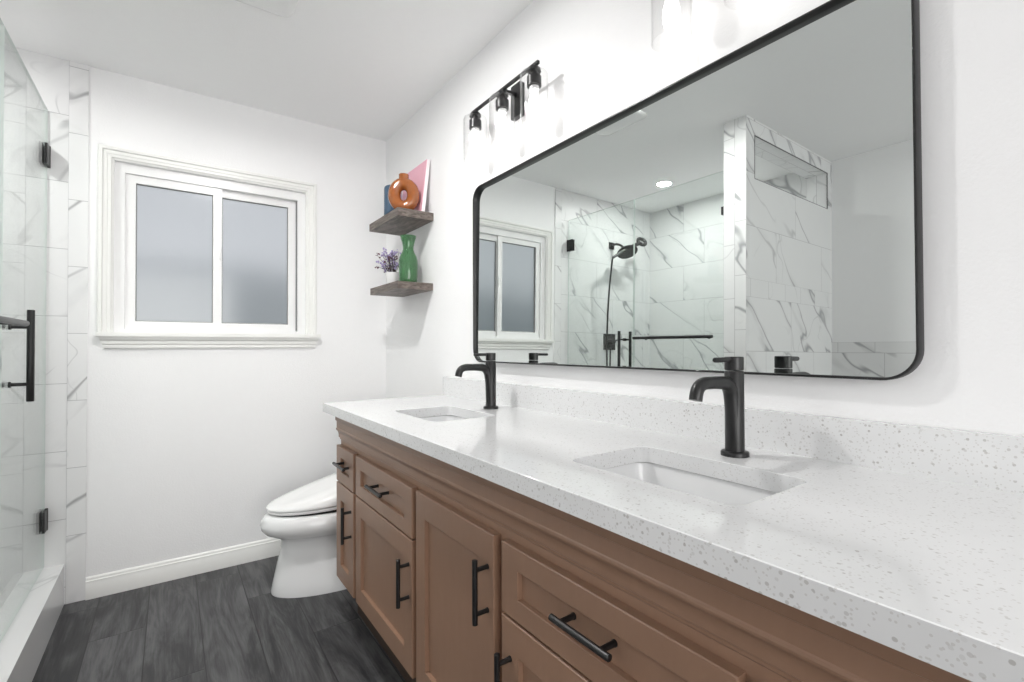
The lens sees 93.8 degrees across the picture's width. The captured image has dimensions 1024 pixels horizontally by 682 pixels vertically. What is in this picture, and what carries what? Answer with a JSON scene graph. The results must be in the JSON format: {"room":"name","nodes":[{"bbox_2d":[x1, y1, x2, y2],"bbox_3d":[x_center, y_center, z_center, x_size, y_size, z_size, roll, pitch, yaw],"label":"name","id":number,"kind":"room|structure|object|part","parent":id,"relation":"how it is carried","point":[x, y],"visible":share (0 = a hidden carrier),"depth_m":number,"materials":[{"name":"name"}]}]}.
{"room":"bathroom","nodes":[
{"label":"bathroom","id":0,"kind":"room"},
{"bbox_2d":[0,44,385,603],"bbox_3d":[-1.934,-0.046,2.299,2.709,2.462,0.126,0,-1,-35],"label":"wall","id":1,"kind":"structure","parent":0,"point":[152,455],"depth_m":2.34,"materials":[{"name":"paint"}]},
{"bbox_2d":[0,26,50,642],"bbox_3d":[-1.873,-0.022,1.845,0.139,2.026,0.688,0,-1,-35],"label":"shower door","id":2,"kind":"structure","parent":1,"relation":"attached to","point":[44,149],"depth_m":2.07,"materials":[{"name":"clear glass"}]},
{"bbox_3d":[-1.720,0.051,1.629,0.139,0.318,0.021,0,-1,-35],"label":"pull handle","id":3,"kind":"part","parent":2,"relation":"part of","materials":[{"name":"black metal"}]},
{"bbox_2d":[85,538,280,599],"bbox_3d":[-1.370,1.137,2.605,1.427,0.100,0.014,0,-1,-35],"label":"baseboard","id":4,"kind":"structure","parent":1,"relation":"attached to","point":[109,583],"depth_m":2.39,"materials":[{"name":"paint"}]},
{"bbox_2d":[95,144,320,348],"bbox_3d":[-1.553,-0.440,2.548,0.990,0.955,0.152,0,-1,-35],"label":"window","id":5,"kind":"structure","parent":1,"relation":"in","point":[207,262],"depth_m":2.49,"materials":[{"name":"paint"}]},
{"bbox_3d":[-1.713,-0.433,2.439,0.401,0.754,0.028,0,-1,-35],"label":"sash","id":6,"kind":"part","parent":5,"relation":"part of","materials":[{"name":"white plastic"}]},
{"bbox_3d":[-1.714,-0.433,2.440,0.319,0.672,0.006,0,-1,-35],"label":"pane","id":7,"kind":"part","parent":5,"relation":"part of","materials":[{"name":"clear glass"}]},
{"bbox_3d":[-1.428,-0.431,2.668,0.325,0.672,0.006,0,-1,-35],"label":"pane","id":8,"kind":"part","parent":5,"relation":"part of","materials":[{"name":"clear glass"}]},
{"bbox_3d":[-1.427,-0.431,2.667,0.407,0.754,0.028,0,-1,-35],"label":"sash","id":9,"kind":"part","parent":5,"relation":"part of","materials":[{"name":"white plastic"}]},
{"bbox_2d":[32,555,405,681],"bbox_3d":[-0.248,1.201,0.012,2.809,0.100,5.737,0,-1,-35],"label":"floor","id":10,"kind":"structure","parent":0,"point":[227,624],"depth_m":1.91,"materials":[{"name":"grey wood"}]},
{"bbox_2d":[0,565,63,681],"bbox_3d":[-1.670,1.086,1.534,0.159,0.179,1.404,0,-1,-35],"label":"shower curb","id":11,"kind":"object","parent":10,"relation":"on","point":[23,646],"depth_m":1.77,"materials":[{"name":"stone"}]},
{"bbox_2d":[0,18,3,447],"bbox_3d":[-1.465,-0.026,1.271,0.034,2.035,0.710,0,-1,-35],"label":"glass screen","id":12,"kind":"object","parent":11,"relation":"on","point":[1,22],"visible":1,"depth_m":1.57,"materials":[{"name":"clear glass"}]},
{"bbox_2d":[0,316,29,325],"bbox_3d":[-1.436,-0.060,1.304,0.074,0.025,0.590,0,-1,-35],"label":"towel bar","id":13,"kind":"object","parent":12,"relation":"attached to","point":[4,320],"visible":1,"depth_m":1.43,"materials":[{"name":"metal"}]},
{"bbox_2d":[260,472,345,597],"bbox_3d":[-0.854,0.841,2.435,0.762,0.684,0.402,0,-1,-35],"label":"toilet","id":14,"kind":"object","parent":10,"relation":"on","point":[304,518],"visible":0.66,"depth_m":2.23,"materials":[{"name":"ceramic"}]},
{"bbox_3d":[-0.953,0.787,2.365,0.461,0.032,0.348,0,-1,-35],"label":"seat","id":15,"kind":"part","parent":14,"relation":"part of","materials":[{"name":"white plastic"}]},
{"bbox_3d":[-0.942,0.720,2.373,0.494,0.136,0.354,0,-1,-35],"label":"lid","id":16,"kind":"part","parent":14,"relation":"part of","materials":[{"name":"white plastic"}]},
{"bbox_3d":[-0.860,0.996,2.428,0.745,0.374,0.378,0,-1,-35],"label":"bowl","id":17,"kind":"part","parent":14,"relation":"part of","materials":[{"name":"ceramic"}]},
{"bbox_2d":[332,417,971,681],"bbox_3d":[0.057,0.726,1.335,0.578,0.878,2.103,0,-1,-35],"label":"vanity cabinet","id":18,"kind":"object","parent":10,"relation":"on","point":[457,574],"visible":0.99,"depth_m":0.94,"materials":[{"name":"brown paint"}]},
{"bbox_3d":[-0.685,0.505,1.931,0.042,0.012,0.140,0,-1,-35],"label":"handle","id":19,"kind":"part","parent":18,"relation":"part of","materials":[{"name":"black metal"}]},
{"bbox_3d":[-0.643,0.714,1.853,0.040,0.140,0.012,0,-1,-35],"label":"handle","id":20,"kind":"part","parent":18,"relation":"part of","materials":[{"name":"black metal"}]},
{"bbox_3d":[-0.668,0.791,1.939,0.020,0.398,0.228,0,-1,-35],"label":"door","id":21,"kind":"part","parent":18,"relation":"part of","materials":[{"name":"brown paint"}]},
{"bbox_3d":[-0.670,0.512,1.942,0.020,0.148,0.228,0,-1,-35],"label":"drawer","id":22,"kind":"part","parent":18,"relation":"part of","materials":[{"name":"brown paint"}]},
{"bbox_3d":[-0.451,0.500,1.603,0.042,0.012,0.140,0,-1,-35],"label":"handle","id":23,"kind":"part","parent":18,"relation":"part of","materials":[{"name":"black metal"}]},
{"bbox_3d":[-0.434,0.786,1.611,0.020,0.398,0.522,0,-1,-35],"label":"door","id":24,"kind":"part","parent":18,"relation":"part of","materials":[{"name":"brown paint"}]},
{"bbox_3d":[-0.436,0.507,1.614,0.020,0.148,0.522,0,-1,-35],"label":"drawer","id":25,"kind":"part","parent":18,"relation":"part of","materials":[{"name":"brown paint"}]},
{"bbox_3d":[-0.320,0.707,1.401,0.040,0.140,0.012,0,-1,-35],"label":"handle","id":26,"kind":"part","parent":18,"relation":"part of","materials":[{"name":"black metal"}]},
{"bbox_3d":[-0.150,0.703,1.211,0.020,0.552,0.407,0,-1,-35],"label":"door","id":27,"kind":"part","parent":18,"relation":"part of","materials":[{"name":"brown paint"}]},
{"bbox_3d":[-0.070,0.548,1.050,0.040,0.140,0.012,0,-1,-35],"label":"handle","id":28,"kind":"part","parent":18,"relation":"part of","materials":[{"name":"black metal"}]},
{"bbox_3d":[-0.019,0.705,0.978,0.040,0.140,0.012,0,-1,-35],"label":"handle","id":29,"kind":"part","parent":18,"relation":"part of","materials":[{"name":"black metal"}]},
{"bbox_3d":[0.138,0.774,0.808,0.020,0.398,0.522,0,-1,-35],"label":"door","id":30,"kind":"part","parent":18,"relation":"part of","materials":[{"name":"brown paint"}]},
{"bbox_3d":[0.121,0.488,0.800,0.042,0.012,0.140,0,-1,-35],"label":"handle","id":31,"kind":"part","parent":18,"relation":"part of","materials":[{"name":"black metal"}]},
{"bbox_3d":[0.137,0.495,0.811,0.020,0.148,0.522,0,-1,-35],"label":"drawer","id":32,"kind":"part","parent":18,"relation":"part of","materials":[{"name":"brown paint"}]},
{"bbox_2d":[323,377,1023,681],"bbox_3d":[0.052,0.225,1.338,0.588,0.124,2.119,0,-1,-35],"label":"countertop","id":33,"kind":"structure","parent":18,"relation":"on","point":[908,539],"depth_m":0.76,"materials":[{"name":"white stone"}]},
{"bbox_2d":[421,415,465,421],"bbox_3d":[-0.244,0.363,1.703,0.290,0.136,0.396,0,-1,-35],"label":"sink","id":34,"kind":"object","parent":33,"relation":"in","point":[444,417],"visible":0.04,"depth_m":1.89,"materials":[{"name":"ceramic"}]},
{"bbox_2d":[455,353,497,409],"bbox_3d":[-0.132,0.151,1.787,0.182,0.212,0.057,0,-1,-35],"label":"faucet","id":35,"kind":"object","parent":33,"relation":"on","point":[489,370],"visible":1,"depth_m":1.80,"materials":[{"name":"black metal"}]},
{"bbox_3d":[-0.137,0.156,1.783,0.169,0.143,0.035,0,-1,-35],"label":"spout","id":36,"kind":"part","parent":35,"relation":"part of","materials":[{"name":"black metal"}]},
{"bbox_3d":[-0.116,0.051,1.799,0.062,0.011,0.011,0,-1,-35],"label":"lever","id":37,"kind":"part","parent":35,"relation":"part of","materials":[{"name":"black metal"}]},
{"bbox_3d":[-0.081,0.060,1.824,0.038,0.029,0.038,0,-1,-35],"label":"handle","id":38,"kind":"part","parent":35,"relation":"part of","materials":[{"name":"black metal"}]},
{"bbox_2d":[603,462,776,504],"bbox_3d":[0.319,0.351,0.913,0.290,0.136,0.418,0,-1,-35],"label":"sink","id":39,"kind":"object","parent":33,"relation":"in","point":[714,489],"visible":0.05,"depth_m":1.02,"materials":[{"name":"ceramic"}]},
{"bbox_2d":[689,357,749,457],"bbox_3d":[0.427,0.139,0.993,0.182,0.212,0.057,0,-1,-35],"label":"faucet","id":40,"kind":"object","parent":33,"relation":"on","point":[731,383],"visible":1,"depth_m":1.01,"materials":[{"name":"black metal"}]},
{"bbox_3d":[0.422,0.144,0.989,0.169,0.143,0.035,0,-1,-35],"label":"spout","id":41,"kind":"part","parent":40,"relation":"part of","materials":[{"name":"black metal"}]},
{"bbox_3d":[0.443,0.040,1.005,0.062,0.011,0.011,0,-1,-35],"label":"lever","id":42,"kind":"part","parent":40,"relation":"part of","materials":[{"name":"black metal"}]},
{"bbox_3d":[0.478,0.048,1.030,0.038,0.029,0.038,0,-1,-35],"label":"handle","id":43,"kind":"part","parent":40,"relation":"part of","materials":[{"name":"black metal"}]},
{"bbox_2d":[0,0,532,140],"bbox_3d":[-0.259,-1.361,0.043,2.809,0.100,5.737,0,-1,-35],"label":"ceiling","id":44,"kind":"structure","parent":0,"point":[361,67],"depth_m":2.07,"materials":[{"name":"paint"}]},
{"bbox_2d":[236,0,297,16],"bbox_3d":[-0.920,-1.281,1.668,0.340,0.014,0.343,0,-1,-35],"label":"exhaust fan cover","id":45,"kind":"object","parent":44,"relation":"attached to","point":[283,8],"visible":1,"depth_m":1.82,"materials":[{"name":"white plastic"}]},
{"bbox_2d":[386,0,1023,435],"bbox_3d":[0.850,-0.075,0.814,0.100,2.462,5.737,0,-1,-35],"label":"wall","id":46,"kind":"structure","parent":0,"point":[600,58],"depth_m":1.15,"materials":[{"name":"paint"}]},
{"bbox_2d":[370,281,432,296],"bbox_3d":[-0.607,-0.280,2.604,0.194,0.037,0.398,0,-1,-35],"label":"floating shelf","id":47,"kind":"object","parent":46,"relation":"attached to","point":[396,288],"visible":1,"depth_m":2.50,"materials":[{"name":"brown wood"}]},
{"bbox_2d":[375,247,400,283],"bbox_3d":[-0.665,-0.402,2.654,0.152,0.209,0.196,0,-1,-35],"label":"flower pot","id":48,"kind":"object","parent":47,"relation":"on","point":[391,276],"visible":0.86,"depth_m":2.63,"materials":[{"name":"white ceramic"}]},
{"bbox_3d":[-0.660,-0.338,2.660,0.085,0.080,0.085,0,-1,-35],"label":"pot","id":49,"kind":"part","parent":48,"relation":"part of","materials":[{"name":"white ceramic"}]},
{"bbox_2d":[399,234,417,281],"bbox_3d":[-0.553,-0.429,2.553,0.101,0.259,0.101,0,-1,-35],"label":"carafe","id":50,"kind":"object","parent":47,"relation":"on","point":[408,262],"visible":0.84,"depth_m":2.52,"materials":[{"name":"green glass"}]},
{"bbox_2d":[369,207,433,235],"bbox_3d":[-0.610,-0.644,2.610,0.196,0.040,0.418,0,-1,-35],"label":"floating shelf","id":51,"kind":"object","parent":46,"relation":"attached to","point":[399,221],"visible":0.93,"depth_m":2.53,"materials":[{"name":"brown wood"}]},
{"bbox_2d":[384,185,401,214],"bbox_3d":[-0.660,-0.759,2.654,0.096,0.191,0.096,0,-1,-35],"label":"book","id":52,"kind":"object","parent":51,"relation":"on","point":[387,207],"visible":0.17,"depth_m":2.61,"materials":[{"name":"blue paper"}]},
{"bbox_2d":[388,173,419,209],"bbox_3d":[-0.564,-0.767,2.498,0.164,0.202,0.072,0,-1,-5],"label":"ring vase","id":53,"kind":"object","parent":51,"relation":"on","point":[403,182],"visible":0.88,"depth_m":2.47,"materials":[{"name":"orange ceramic"}]},
{"bbox_2d":[402,159,429,211],"bbox_3d":[-0.537,-0.809,2.626,0.053,0.288,0.300,0,-1,-35],"label":"canvas art","id":54,"kind":"object","parent":51,"relation":"on","point":[419,175],"visible":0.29,"depth_m":2.53},
{"bbox_2d":[463,60,548,161],"bbox_3d":[-0.024,-0.876,1.842,0.134,0.254,0.496,0,-1,-35],"label":"vanity light","id":55,"kind":"object","parent":46,"relation":"attached to","point":[516,92],"visible":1,"depth_m":1.82,"materials":[{"name":"black metal"}]},
{"bbox_2d":[469,115,481,132],"bbox_3d":[-0.152,-0.902,1.994,0.051,0.065,0.051,0,-1,-35],"label":"socket","id":56,"kind":"object","parent":55,"relation":"attached to","point":[475,123],"depth_m":1.98,"materials":[{"name":"black metal"}]},
{"bbox_3d":[-0.152,-0.838,1.993,0.100,0.182,0.100,0,-1,-35],"label":"lamp shade","id":57,"kind":"part","parent":55,"relation":"part of","materials":[{"name":"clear glass"}]},
{"bbox_3d":[-0.152,-0.820,1.993,0.044,0.100,0.044,0,-1,-35],"label":"bulb","id":58,"kind":"part","parent":55,"relation":"part of","materials":[{"name":"white glass"}]},
{"bbox_2d":[496,95,508,114],"bbox_3d":[-0.038,-0.905,1.833,0.051,0.065,0.051,0,-1,-35],"label":"socket","id":59,"kind":"object","parent":55,"relation":"attached to","point":[502,103],"depth_m":1.82,"materials":[{"name":"black metal"}]},
{"bbox_3d":[-0.037,-0.822,1.832,0.044,0.100,0.044,0,-1,-35],"label":"bulb","id":60,"kind":"part","parent":55,"relation":"part of","materials":[{"name":"white glass"}]},
{"bbox_3d":[-0.037,-0.840,1.832,0.100,0.182,0.100,0,-1,-35],"label":"lamp shade","id":61,"kind":"part","parent":55,"relation":"part of","materials":[{"name":"clear glass"}]},
{"bbox_3d":[-0.012,-0.961,1.852,0.064,0.018,0.018,0,-1,-35],"label":"arm","id":62,"kind":"part","parent":55,"relation":"part of","materials":[{"name":"black metal"}]},
{"bbox_3d":[0.021,-0.938,1.875,0.022,0.130,0.060,0,-1,-35],"label":"plate","id":63,"kind":"part","parent":55,"relation":"part of","materials":[{"name":"black metal"}]},
{"bbox_2d":[527,70,540,91],"bbox_3d":[0.077,-0.907,1.671,0.051,0.065,0.051,0,-1,-35],"label":"socket","id":64,"kind":"object","parent":55,"relation":"attached to","point":[534,77],"depth_m":1.66,"materials":[{"name":"black metal"}]},
{"bbox_3d":[0.078,-0.824,1.670,0.044,0.100,0.044,0,-1,-35],"label":"bulb","id":65,"kind":"part","parent":55,"relation":"part of","materials":[{"name":"white glass"}]},
{"bbox_3d":[0.078,-0.843,1.671,0.100,0.182,0.100,0,-1,-35],"label":"lamp shade","id":66,"kind":"part","parent":55,"relation":"part of","materials":[{"name":"clear glass"}]},
{"bbox_2d":[662,0,692,38],"bbox_3d":[0.532,-0.888,1.062,0.134,0.254,0.496,0,-1,-35],"label":"vanity light","id":67,"kind":"object","parent":46,"relation":"attached to","point":[671,10],"visible":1,"depth_m":1.20,"materials":[{"name":"white glass"}]},
{"bbox_3d":[0.404,-0.831,1.213,0.044,0.100,0.044,0,-1,-35],"label":"bulb","id":68,"kind":"part","parent":67,"relation":"part of","materials":[{"name":"white glass"}]},
{"bbox_3d":[0.404,-0.850,1.213,0.100,0.182,0.100,0,-1,-35],"label":"lamp shade","id":69,"kind":"part","parent":67,"relation":"part of","materials":[{"name":"clear glass"}]},
{"bbox_2d":[473,0,923,379],"bbox_3d":[0.287,-0.300,1.493,0.029,0.765,1.545,0,-1,-35],"label":"wall mirror","id":70,"kind":"object","parent":46,"relation":"attached to","point":[762,205],"visible":0.95,"depth_m":1.14,"materials":[{"name":"black mirror"}]},
{"bbox_2d":[443,377,1023,493],"bbox_3d":[0.282,0.208,1.503,0.020,0.088,2.119,0,-1,-35],"label":"backsplash","id":71,"kind":"structure","parent":46,"relation":"attached to","point":[982,459],"depth_m":1.00,"materials":[{"name":"white stone"}]}
]}

